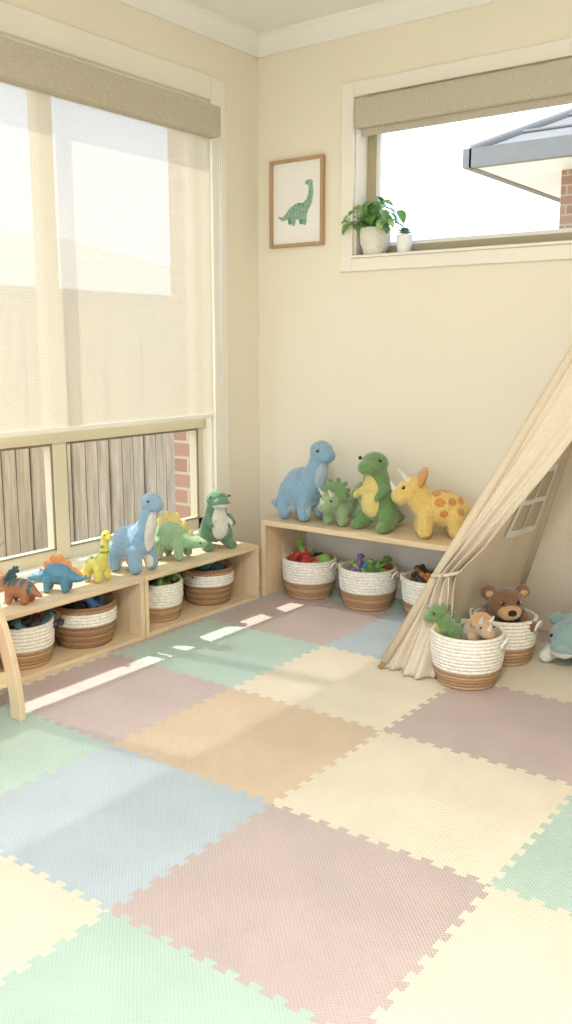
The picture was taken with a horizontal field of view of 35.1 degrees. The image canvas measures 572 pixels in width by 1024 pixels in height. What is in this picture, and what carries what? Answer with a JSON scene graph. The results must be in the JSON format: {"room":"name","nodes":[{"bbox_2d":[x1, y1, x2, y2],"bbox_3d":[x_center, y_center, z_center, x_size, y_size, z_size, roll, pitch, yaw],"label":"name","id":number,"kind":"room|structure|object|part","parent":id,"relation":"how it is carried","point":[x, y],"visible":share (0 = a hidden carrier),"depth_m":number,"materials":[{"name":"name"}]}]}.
{"room":"children's room","nodes":[
{"label":"children's room","id":0,"kind":"room"},
{"bbox_2d":[0,0,259,573],"bbox_3d":[-1.589,-0.625,2.705,0.140,2.600,4.700,8,13,36],"label":"wall","id":1,"kind":"structure","parent":0,"point":[112,20],"depth_m":4.31,"materials":[{"name":"paint"}]},
{"bbox_2d":[44,442,70,557],"bbox_3d":[-1.167,-0.704,3.277,0.058,1.930,0.840,8,13,36],"label":"mullions","id":2,"kind":"object","parent":1,"relation":"attached to","point":[58,449],"visible":0.16,"depth_m":3.69,"materials":[{"name":"beige metal"}]},
{"bbox_2d":[0,428,199,561],"bbox_3d":[-0.891,-0.071,3.732,0.008,0.440,1.575,8,13,36],"label":"bead","id":3,"kind":"object","parent":1,"relation":"attached to","point":[196,429],"visible":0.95,"depth_m":3.72},
{"bbox_2d":[0,428,203,574],"bbox_3d":[-1.128,-0.711,3.340,0.050,1.960,2.378,8,13,36],"label":"frame","id":4,"kind":"object","parent":1,"relation":"attached to","point":[35,560],"visible":0.29,"depth_m":4.33,"materials":[{"name":"beige metal"}]},
{"bbox_2d":[0,419,203,448],"bbox_3d":[-1.119,-0.262,3.423,0.073,0.048,2.350,8,13,36],"label":"transom","id":5,"kind":"object","parent":1,"relation":"attached to","point":[50,438],"visible":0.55,"depth_m":3.79,"materials":[{"name":"beige metal"}]},
{"bbox_2d":[0,33,213,577],"bbox_3d":[-1.111,-0.715,3.335,0.152,1.970,2.390,8,13,36],"label":"reveal","id":6,"kind":"object","parent":1,"relation":"attached to","point":[208,464],"visible":0.16,"depth_m":3.91,"materials":[{"name":"paint"}]},
{"bbox_2d":[0,36,222,437],"bbox_3d":[-1.020,-0.951,3.211,0.078,1.375,2.472,8,13,36],"label":"roller blind","id":7,"kind":"object","parent":1,"relation":"attached to","point":[106,312],"visible":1,"depth_m":3.60,"materials":[{"name":"fabric"}]},
{"bbox_3d":[-0.300,-1.141,4.186,0.014,1.117,0.019,8,13,36],"label":"bead chain","id":8,"kind":"part","parent":7,"relation":"part of","materials":[{"name":"white plastic"}]},
{"bbox_2d":[0,1,229,590],"bbox_3d":[-1.053,-0.712,3.291,0.018,2.160,2.590,8,13,36],"label":"trim","id":9,"kind":"structure","parent":1,"relation":"attached to","point":[17,22],"depth_m":4.01,"materials":[{"name":"paint"}]},
{"bbox_2d":[115,0,259,57],"bbox_3d":[-1.503,-1.853,2.416,0.074,0.080,4.700,8,13,36],"label":"trim","id":10,"kind":"structure","parent":1,"relation":"attached to","point":[185,14],"depth_m":3.92,"materials":[{"name":"paint"}]},
{"bbox_2d":[187,0,384,32],"bbox_3d":[0.155,-1.732,1.191,4.440,0.120,4.940,8,13,36],"label":"ceiling","id":11,"kind":"structure","parent":0,"point":[260,16],"depth_m":3.90,"materials":[{"name":"paint"}]},
{"bbox_2d":[258,0,571,599],"bbox_3d":[1.587,-0.744,3.355,4.460,2.600,0.140,8,13,36],"label":"wall","id":12,"kind":"structure","parent":0,"point":[440,370],"depth_m":4.09,"materials":[{"name":"paint"}]},
{"bbox_2d":[269,154,324,248],"bbox_3d":[0.050,-1.460,4.275,0.310,0.400,0.024,8,13,36],"label":"print","id":13,"kind":"object","parent":12,"relation":"attached to","point":[296,185],"visible":1,"depth_m":4.28,"materials":[{"name":"white paper"}]},
{"bbox_2d":[258,0,500,57],"bbox_3d":[1.531,-1.967,3.038,4.200,0.080,0.074,8,13,36],"label":"trim","id":14,"kind":"structure","parent":12,"relation":"attached to","point":[387,13],"depth_m":3.92,"materials":[{"name":"paint"}]},
{"bbox_2d":[340,38,571,271],"bbox_3d":[1.027,-1.408,3.554,1.925,0.815,0.018,8,13,36],"label":"trim","id":15,"kind":"structure","parent":12,"relation":"attached to","point":[559,49],"depth_m":3.84,"materials":[{"name":"paint"}]},
{"bbox_2d":[351,57,571,257],"bbox_3d":[1.065,-1.414,3.606,1.795,0.692,0.170,8,13,36],"label":"reveal","id":16,"kind":"object","parent":12,"relation":"attached to","point":[361,155],"visible":0.41,"depth_m":4.08,"materials":[{"name":"paint"}]},
{"bbox_2d":[341,196,405,254],"bbox_3d":[0.395,-1.294,4.077,0.305,0.262,0.199,8,13,36],"label":"potted plant","id":17,"kind":"object","parent":16,"relation":"on","point":[374,232],"visible":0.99,"depth_m":4.05,"materials":[{"name":"green plant"}]},
{"bbox_3d":[0.405,-1.226,4.108,0.140,0.118,0.140,8,13,36],"label":"pot","id":18,"kind":"part","parent":17,"relation":"part of","materials":[{"name":"ceramic"}]},
{"bbox_2d":[396,227,412,251],"bbox_3d":[0.527,-1.207,4.020,0.074,0.112,0.077,0,10,1],"label":"potted succulent","id":19,"kind":"object","parent":16,"relation":"on","point":[404,240],"visible":0.93,"depth_m":3.99,"materials":[{"name":"white ceramic"}]},
{"bbox_2d":[354,58,571,136],"bbox_3d":[1.027,-1.646,3.494,1.755,0.155,0.085,8,13,36],"label":"roller blind","id":20,"kind":"object","parent":12,"relation":"attached to","point":[549,84],"visible":1,"depth_m":3.66,"materials":[{"name":"fabric"}]},
{"bbox_2d":[367,135,571,252],"bbox_3d":[1.098,-1.427,3.648,1.795,0.680,0.040,8,13,36],"label":"frame","id":21,"kind":"object","parent":12,"relation":"attached to","point":[372,139],"visible":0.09,"depth_m":3.95,"materials":[{"name":"brown metal"}]},
{"bbox_2d":[376,134,571,245],"bbox_3d":[1.099,-1.428,3.650,1.695,0.590,0.025,8,13,36],"label":"window","id":22,"kind":"structure","parent":12,"relation":"in","point":[379,156],"depth_m":4.00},
{"bbox_2d":[494,116,571,144],"bbox_3d":[8.162,-4.361,8.251,9.950,2.200,8.450,8,13,36],"label":"roof","id":23,"kind":"structure","parent":0,"point":[566,130],"depth_m":7.87,"materials":[{"name":"grey metal"}]},
{"bbox_2d":[462,134,571,202],"bbox_3d":[8.162,-3.210,8.461,10.070,0.160,8.570,8,13,36],"label":"gutter","id":24,"kind":"object","parent":23,"relation":"attached to","point":[555,147],"visible":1,"depth_m":7.77,"materials":[{"name":"grey metal"}]},
{"bbox_2d":[470,108,571,147],"bbox_3d":[4.605,-4.362,8.255,6.010,2.294,0.100,-2,10,-8],"label":"ridge cap","id":25,"kind":"object","parent":23,"relation":"attached to","point":[564,114],"visible":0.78,"depth_m":8.02,"materials":[{"name":"grey metal"}]},
{"bbox_2d":[522,123,571,132],"bbox_3d":[5.823,-2.874,5.308,9.346,0.028,0.032,8,13,36],"label":"string course","id":26,"kind":"object","parent":23,"relation":"attached to","point":[567,124],"visible":1,"depth_m":7.88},
{"bbox_2d":[559,169,571,228],"bbox_3d":[8.162,-1.655,8.744,8.750,3.060,7.250,8,13,36],"label":"wall","id":27,"kind":"structure","parent":0,"point":[565,218],"depth_m":8.18,"materials":[{"name":"brown brick"}]},
{"bbox_2d":[477,157,571,197],"bbox_3d":[8.162,-3.155,8.471,9.950,0.030,8.450,8,13,36],"label":"soffit","id":28,"kind":"structure","parent":27,"relation":"attached to","point":[544,176],"depth_m":8.28,"materials":[{"name":"white paint"}]},
{"bbox_3d":[0.155,0.940,1.678,4.440,0.088,4.940,8,13,36],"label":"floor","id":29,"kind":"structure","parent":0,"visible":0},
{"bbox_2d":[0,586,571,1023],"bbox_3d":[0.071,0.695,2.744,2.753,0.012,3.032,8,13,36],"label":"floor","id":30,"kind":"structure","parent":29,"relation":"on","point":[329,921],"depth_m":2.21,"materials":[{"name":"multicoloured rubber"}]},
{"bbox_2d":[0,603,25,721],"bbox_3d":[-1.085,0.449,2.723,0.272,0.480,0.502,8,13,36],"label":"rack","id":31,"kind":"object","parent":30,"relation":"on","point":[10,678],"visible":1,"depth_m":2.86,"materials":[{"name":"brown wood"}]},
{"bbox_2d":[0,683,7,689],"bbox_3d":[-1.095,0.573,2.752,0.185,0.015,0.458,8,13,36],"label":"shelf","id":32,"kind":"object","parent":31,"relation":"attached to","point":[2,685],"depth_m":2.87,"materials":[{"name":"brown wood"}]},
{"bbox_2d":[0,571,145,689],"bbox_3d":[-0.960,0.440,3.384,0.296,0.260,0.915,8,13,36],"label":"shelf","id":33,"kind":"object","parent":30,"relation":"on","point":[128,590],"visible":0.55,"depth_m":3.50,"materials":[{"name":"brown wood"}]},
{"bbox_2d":[0,566,42,604],"bbox_3d":[-0.968,0.261,3.262,0.124,0.136,0.151,-9,14,-40],"label":"figurine","id":34,"kind":"object","parent":33,"relation":"on","point":[15,588],"visible":1,"depth_m":3.24,"materials":[{"name":"orange fabric"}]},
{"bbox_2d":[0,609,64,669],"bbox_3d":[-0.975,0.451,3.343,0.271,0.212,0.237,-8,13,-38],"label":"storage basket","id":35,"kind":"object","parent":33,"relation":"on","point":[32,635],"visible":0.77,"depth_m":3.27,"materials":[{"name":"white fabric"}]},
{"bbox_2d":[27,554,89,592],"bbox_3d":[-0.860,0.230,3.412,0.237,0.144,0.088,0,10,-2],"label":"figurine","id":36,"kind":"object","parent":33,"relation":"on","point":[59,571],"visible":1,"depth_m":3.40,"materials":[{"name":"blue fabric"}]},
{"bbox_2d":[51,592,116,648],"bbox_3d":[-0.800,0.397,3.582,0.260,0.234,0.260,-3,11,-14],"label":"storage basket","id":37,"kind":"object","parent":33,"relation":"on","point":[90,622],"visible":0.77,"depth_m":3.49,"materials":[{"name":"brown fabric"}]},
{"bbox_3d":[-0.884,0.386,3.465,0.059,0.036,0.022,8,13,36],"label":"handle","id":38,"kind":"part","parent":37,"relation":"part of","materials":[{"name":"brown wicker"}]},
{"bbox_2d":[80,530,111,582],"bbox_3d":[-0.751,0.169,3.565,0.165,0.207,0.095,6,12,28],"label":"figurine","id":39,"kind":"object","parent":33,"relation":"on","point":[96,565],"visible":0.96,"depth_m":3.53,"materials":[{"name":"fabric"}]},
{"bbox_2d":[111,541,258,638],"bbox_3d":[-0.463,0.320,4.044,0.296,0.260,0.745,8,13,36],"label":"shelf","id":40,"kind":"object","parent":30,"relation":"on","point":[244,557],"visible":0.49,"depth_m":4.05,"materials":[{"name":"brown wood"}]},
{"bbox_2d":[108,492,163,573],"bbox_3d":[-0.639,0.075,3.725,0.347,0.336,0.176,7,12,32],"label":"plush","id":41,"kind":"object","parent":40,"relation":"on","point":[134,543],"visible":0.92,"depth_m":3.65},
{"bbox_2d":[148,573,183,622],"bbox_3d":[-0.560,0.338,3.903,0.236,0.234,0.221,0,10,-2],"label":"storage basket","id":42,"kind":"object","parent":40,"relation":"on","point":[165,592],"visible":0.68,"depth_m":3.83,"materials":[{"name":"white fabric"}]},
{"bbox_2d":[154,511,207,560],"bbox_3d":[-0.496,0.098,3.952,0.328,0.210,0.161,2,11,13],"label":"plush","id":43,"kind":"object","parent":40,"relation":"on","point":[172,534],"visible":0.79,"depth_m":3.90},
{"bbox_2d":[181,559,233,605],"bbox_3d":[-0.359,0.304,4.162,0.241,0.208,0.279,10,14,44],"label":"storage basket","id":44,"kind":"object","parent":40,"relation":"on","point":[210,584],"visible":0.86,"depth_m":4.08,"materials":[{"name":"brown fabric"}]},
{"bbox_3d":[-0.437,0.279,4.051,0.055,0.036,0.021,8,13,36],"label":"handle","id":45,"kind":"part","parent":44,"relation":"part of","materials":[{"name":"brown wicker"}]},
{"bbox_2d":[197,488,236,551],"bbox_3d":[-0.343,0.030,4.143,0.236,0.276,0.182,6,12,28],"label":"plush","id":46,"kind":"object","parent":40,"relation":"on","point":[216,522],"visible":0.95,"depth_m":4.09},
{"bbox_2d":[282,540,337,599],"bbox_3d":[0.113,0.271,4.326,0.265,0.254,0.265,-1,10,-7],"label":"storage basket","id":47,"kind":"object","parent":30,"relation":"on","point":[307,575],"visible":1,"depth_m":4.24,"materials":[{"name":"white fabric"}]},
{"bbox_3d":[0.227,0.249,4.236,0.022,0.036,0.059,8,13,36],"label":"handle","id":48,"kind":"part","parent":47,"relation":"part of","materials":[{"name":"white fabric"}]},
{"bbox_2d":[261,511,452,595],"bbox_3d":[0.394,0.249,4.123,1.025,0.370,0.341,8,13,36],"label":"shelf","id":49,"kind":"object","parent":30,"relation":"on","point":[279,536],"visible":0.33,"depth_m":4.22,"materials":[{"name":"brown wood"}]},
{"bbox_2d":[271,440,334,521],"bbox_3d":[0.073,-0.156,4.253,0.197,0.381,0.384,-10,14,-43],"label":"plush","id":50,"kind":"object","parent":49,"relation":"on","point":[299,492],"visible":0.94,"depth_m":4.17},
{"bbox_2d":[318,478,358,525],"bbox_3d":[0.252,-0.051,4.130,0.243,0.219,0.197,-2,10,-10],"label":"plush","id":51,"kind":"object","parent":49,"relation":"on","point":[336,500],"visible":0.87,"depth_m":4.07},
{"bbox_2d":[351,452,404,533],"bbox_3d":[0.404,-0.098,4.020,0.219,0.351,0.281,3,11,16],"label":"plush","id":52,"kind":"object","parent":49,"relation":"on","point":[376,504],"visible":0.97,"depth_m":3.94},
{"bbox_2d":[390,467,471,538],"bbox_3d":[0.642,-0.043,3.858,0.408,0.301,0.197,0,10,0],"label":"plush","id":53,"kind":"object","parent":49,"relation":"on","point":[439,508],"visible":0.89,"depth_m":3.80},
{"bbox_2d":[338,553,398,610],"bbox_3d":[0.376,0.307,4.147,0.269,0.247,0.269,-1,10,-7],"label":"storage basket","id":54,"kind":"object","parent":30,"relation":"on","point":[369,584],"visible":1,"depth_m":4.06,"materials":[{"name":"white fabric"}]},
{"bbox_3d":[0.491,0.282,4.056,0.022,0.036,0.060,8,13,36],"label":"handle","id":55,"kind":"part","parent":54,"relation":"part of","materials":[{"name":"white fabric"}]},
{"bbox_2d":[400,564,433,615],"bbox_3d":[0.637,0.348,3.962,0.265,0.232,0.273,0,10,1],"label":"storage basket","id":56,"kind":"object","parent":30,"relation":"on","point":[413,583],"visible":0.44,"depth_m":3.91,"materials":[{"name":"white fabric"}]},
{"bbox_2d":[423,602,509,690],"bbox_3d":[0.637,0.460,3.197,0.273,0.287,0.265,-3,11,-17],"label":"storage basket","id":57,"kind":"object","parent":30,"relation":"on","point":[467,654],"visible":0.99,"depth_m":3.12,"materials":[{"name":"white fabric"}]},
{"bbox_3d":[0.755,0.450,3.111,0.022,0.036,0.059,8,13,36],"label":"handle","id":58,"kind":"part","parent":57,"relation":"part of","materials":[{"name":"white fabric"}]},
{"bbox_2d":[469,584,542,665],"bbox_3d":[0.831,0.412,3.428,0.245,0.298,0.253,-1,10,-5],"label":"storage basket","id":59,"kind":"object","parent":30,"relation":"on","point":[521,625],"visible":0.72,"depth_m":3.34,"materials":[{"name":"white fabric"}]},
{"bbox_3d":[0.936,0.418,3.354,0.021,0.036,0.056,8,13,36],"label":"handle","id":60,"kind":"part","parent":59,"relation":"part of","materials":[{"name":"white fabric"}]},
{"bbox_2d":[539,612,571,662],"bbox_3d":[1.102,0.469,3.433,0.238,0.185,0.361,10,14,43],"label":"plush","id":61,"kind":"object","parent":30,"relation":"on","point":[560,635],"visible":1,"depth_m":3.33},
{"bbox_3d":[1.204,0.741,2.494,0.627,0.012,0.582,8,13,36],"label":"tile","id":62,"kind":"structure","parent":29,"relation":"on","visible":0},
{"bbox_2d":[378,345,571,679],"bbox_3d":[1.119,-0.216,3.065,1.421,1.674,0.908,8,13,36],"label":"canvas tepee","id":63,"kind":"object","parent":62,"relation":"on","point":[518,530],"visible":0.94,"depth_m":3.30,"materials":[{"name":"beige fabric"}]},
{"bbox_3d":[0.867,-0.150,3.328,0.702,1.435,0.790,8,13,36],"label":"panel","id":64,"kind":"part","parent":63,"relation":"part of","materials":[{"name":"fabric"}]},
{"bbox_3d":[0.932,-0.044,3.386,0.107,0.248,0.193,10,14,44],"label":"window panel","id":65,"kind":"part","parent":63,"relation":"part of","materials":[{"name":"beige fabric"}]},
{"bbox_3d":[1.291,-0.132,3.231,1.180,1.435,0.444,8,13,36],"label":"panel","id":66,"kind":"part","parent":63,"relation":"part of","materials":[{"name":"fabric"}]},
{"label":"outside","id":67,"kind":"structure","parent":0,"visible":0},
{"bbox_3d":[-0.135,0.667,4.818,60.000,0.100,60.000,8,13,36],"label":"ground","id":68,"kind":"structure","parent":67,"visible":0},
{"bbox_2d":[0,433,175,557],"bbox_3d":[-1.240,-0.433,5.911,0.090,1.672,8.731,8,13,36],"label":"fence","id":69,"kind":"object","parent":68,"relation":"on","point":[109,479],"visible":0.06,"depth_m":5.86,"materials":[{"name":"brown wood"}]},
{"bbox_2d":[174,431,190,518],"bbox_3d":[-0.330,-1.067,4.851,0.439,3.300,0.360,8,13,36],"label":"brick house wing","id":70,"kind":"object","parent":68,"relation":"on","point":[181,439],"visible":0.02,"depth_m":4.96}
]}

